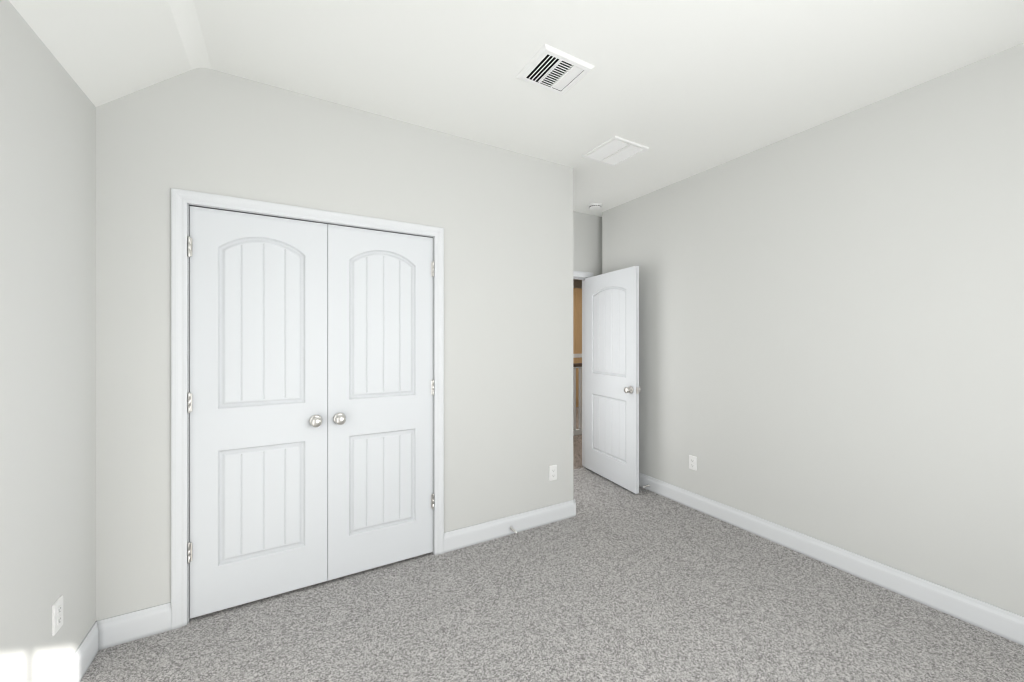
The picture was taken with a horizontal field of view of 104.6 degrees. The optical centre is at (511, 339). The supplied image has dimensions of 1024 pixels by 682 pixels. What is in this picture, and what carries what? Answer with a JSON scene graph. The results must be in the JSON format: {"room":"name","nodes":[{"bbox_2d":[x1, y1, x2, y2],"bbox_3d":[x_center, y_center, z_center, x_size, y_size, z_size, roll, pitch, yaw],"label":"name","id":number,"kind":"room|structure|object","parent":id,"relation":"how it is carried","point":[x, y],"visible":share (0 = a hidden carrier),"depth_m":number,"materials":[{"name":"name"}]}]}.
{"room":"empty bedroom","nodes":[
{"label":"empty bedroom","id":0,"kind":"room"},
{"bbox_2d":[0,0,95,681],"bbox_3d":[-1.317,-0.033,0.715,0.100,2.844,4.250,0,0,-30],"label":"wall","id":1,"kind":"structure","parent":0,"point":[48,123],"depth_m":1.40,"materials":[{"name":"white paint"}]},
{"bbox_2d":[52,595,62,635],"bbox_3d":[-1.691,1.028,1.476,0.008,0.114,0.070,0,0,-30],"label":"outlet","id":2,"kind":"object","parent":1,"relation":"attached to","point":[57,608],"visible":1,"depth_m":1.47,"materials":[{"name":"white plastic"}]},
{"bbox_2d":[96,68,572,620],"bbox_3d":[-0.716,-0.032,2.491,2.709,2.844,0.100,0,0,-30],"label":"wall","id":3,"kind":"structure","parent":0,"point":[505,216],"depth_m":2.27,"materials":[{"name":"grey paint"}]},
{"bbox_2d":[9,0,1023,216],"bbox_3d":[0.817,-1.282,4.069,7.138,0.646,7.950,0,0,-30],"label":"ceiling","id":4,"kind":"structure","parent":0,"point":[703,85],"depth_m":1.87,"materials":[{"name":"white paint"}]},
{"bbox_2d":[516,44,594,94],"bbox_3d":[0.215,-1.347,1.999,0.300,0.015,0.265,0,0,-30],"label":"ceiling vent","id":5,"kind":"object","parent":4,"relation":"in","point":[550,68],"visible":1,"depth_m":1.98,"materials":[{"name":"white metal"}]},
{"bbox_2d":[588,202,601,209],"bbox_3d":[0.835,-1.332,3.975,0.140,0.044,0.140,0,0,-30],"label":"smoke detector","id":6,"kind":"object","parent":4,"relation":"attached to","point":[596,205],"visible":1,"depth_m":3.94,"materials":[{"name":"white plastic"}]},
{"bbox_2d":[582,136,648,166],"bbox_3d":[0.743,-1.351,2.856,0.328,0.012,0.338,0,0,-30],"label":"ceiling vent","id":7,"kind":"object","parent":4,"relation":"in","point":[616,150],"visible":1,"depth_m":2.84,"materials":[{"name":"white paint"}]},
{"bbox_2d":[80,407,1023,681],"bbox_3d":[0.817,1.429,4.069,7.138,0.080,7.950,0,0,-30],"label":"floor","id":8,"kind":"structure","parent":0,"point":[644,586],"depth_m":1.94,"materials":[{"name":"grey carpet"}]},
{"bbox_2d":[573,288,581,406],"bbox_3d":[1.099,0.165,8.343,1.820,2.450,0.608,0,0,-30],"label":"wall","id":9,"kind":"structure","parent":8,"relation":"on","point":[577,292],"depth_m":8.14,"materials":[{"name":"beige paint"}]},
{"bbox_2d":[573,363,581,435],"bbox_3d":[1.383,0.815,6.036,2.490,1.150,0.110,0,0,-30],"label":"railing","id":10,"kind":"object","parent":8,"relation":"on","point":[575,365],"visible":0.05,"depth_m":5.75,"materials":[{"name":"paint"}]},
{"bbox_2d":[573,279,581,288],"bbox_3d":[0.042,-0.033,8.148,4.429,2.844,0.100,0,0,-30],"label":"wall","id":11,"kind":"structure","parent":0,"point":[576,283],"depth_m":8.91,"materials":[{"name":"grey paint"}]},
{"bbox_2d":[573,211,601,275],"bbox_3d":[-0.666,-0.033,3.479,3.779,2.844,0.100,0,0,-30],"label":"wall","id":12,"kind":"structure","parent":0,"point":[587,228],"depth_m":4.27,"materials":[{"name":"white paint"}]},
{"bbox_2d":[573,270,593,466],"bbox_3d":[0.448,0.332,4.117,0.934,2.116,0.134,0,0,-30],"label":"door frame","id":13,"kind":"structure","parent":12,"relation":"attached to","point":[579,275],"depth_m":4.33,"materials":[{"name":"paint"}]},
{"bbox_2d":[585,266,640,493],"bbox_3d":[0.960,0.357,3.893,0.168,2.030,0.817,0,0,-23],"label":"entry door","id":14,"kind":"structure","parent":12,"relation":"in","point":[612,389],"depth_m":3.81,"materials":[{"name":"paint"}]},
{"bbox_2d":[602,43,1023,615],"bbox_3d":[1.997,-0.033,2.613,0.220,2.844,4.250,0,0,-30],"label":"wall","id":15,"kind":"structure","parent":0,"point":[831,313],"depth_m":2.31,"materials":[{"name":"white paint"}]},
{"bbox_2d":[55,472,1023,681],"bbox_3d":[0.366,1.326,1.679,3.779,0.127,4.050,0,0,-30],"label":"baseboard","id":16,"kind":"structure","parent":15,"relation":"attached to","point":[131,626],"depth_m":2.23,"materials":[{"name":"paint"}]},
{"bbox_2d":[689,455,696,470],"bbox_3d":[1.491,1.018,3.266,0.008,0.114,0.070,0,0,-30],"label":"outlet","id":17,"kind":"object","parent":15,"relation":"attached to","point":[692,459],"visible":1,"depth_m":3.26,"materials":[{"name":"white plastic"}]},
{"bbox_3d":[-0.967,0.017,2.828,2.607,2.744,0.732,0,0,-30],"label":"wall","id":18,"kind":"structure","parent":0,"visible":0},
{"bbox_2d":[187,206,327,618],"bbox_3d":[-1.315,0.356,2.081,0.630,2.033,0.101,0,0,-30],"label":"closet door","id":19,"kind":"structure","parent":18,"relation":"in","point":[257,398],"depth_m":2.08,"materials":[{"name":"paint"}]},
{"bbox_2d":[171,188,443,629],"bbox_3d":[-1.065,0.332,2.282,1.370,2.116,0.117,0,0,-30],"label":"trim","id":20,"kind":"structure","parent":18,"relation":"attached to","point":[181,200],"depth_m":1.94,"materials":[{"name":"paint"}]},
{"bbox_2d":[328,224,433,580],"bbox_3d":[-0.766,0.356,2.396,0.630,2.033,0.101,0,0,-30],"label":"closet door","id":21,"kind":"structure","parent":18,"relation":"in","point":[381,382],"depth_m":2.39,"materials":[{"name":"paint"}]},
{"bbox_2d":[549,465,556,480],"bbox_3d":[0.315,1.018,3.020,0.070,0.114,0.008,0,0,-30],"label":"outlet","id":22,"kind":"object","parent":18,"relation":"attached to","point":[552,469],"visible":1,"depth_m":3.02,"materials":[{"name":"white plastic"}]}
]}

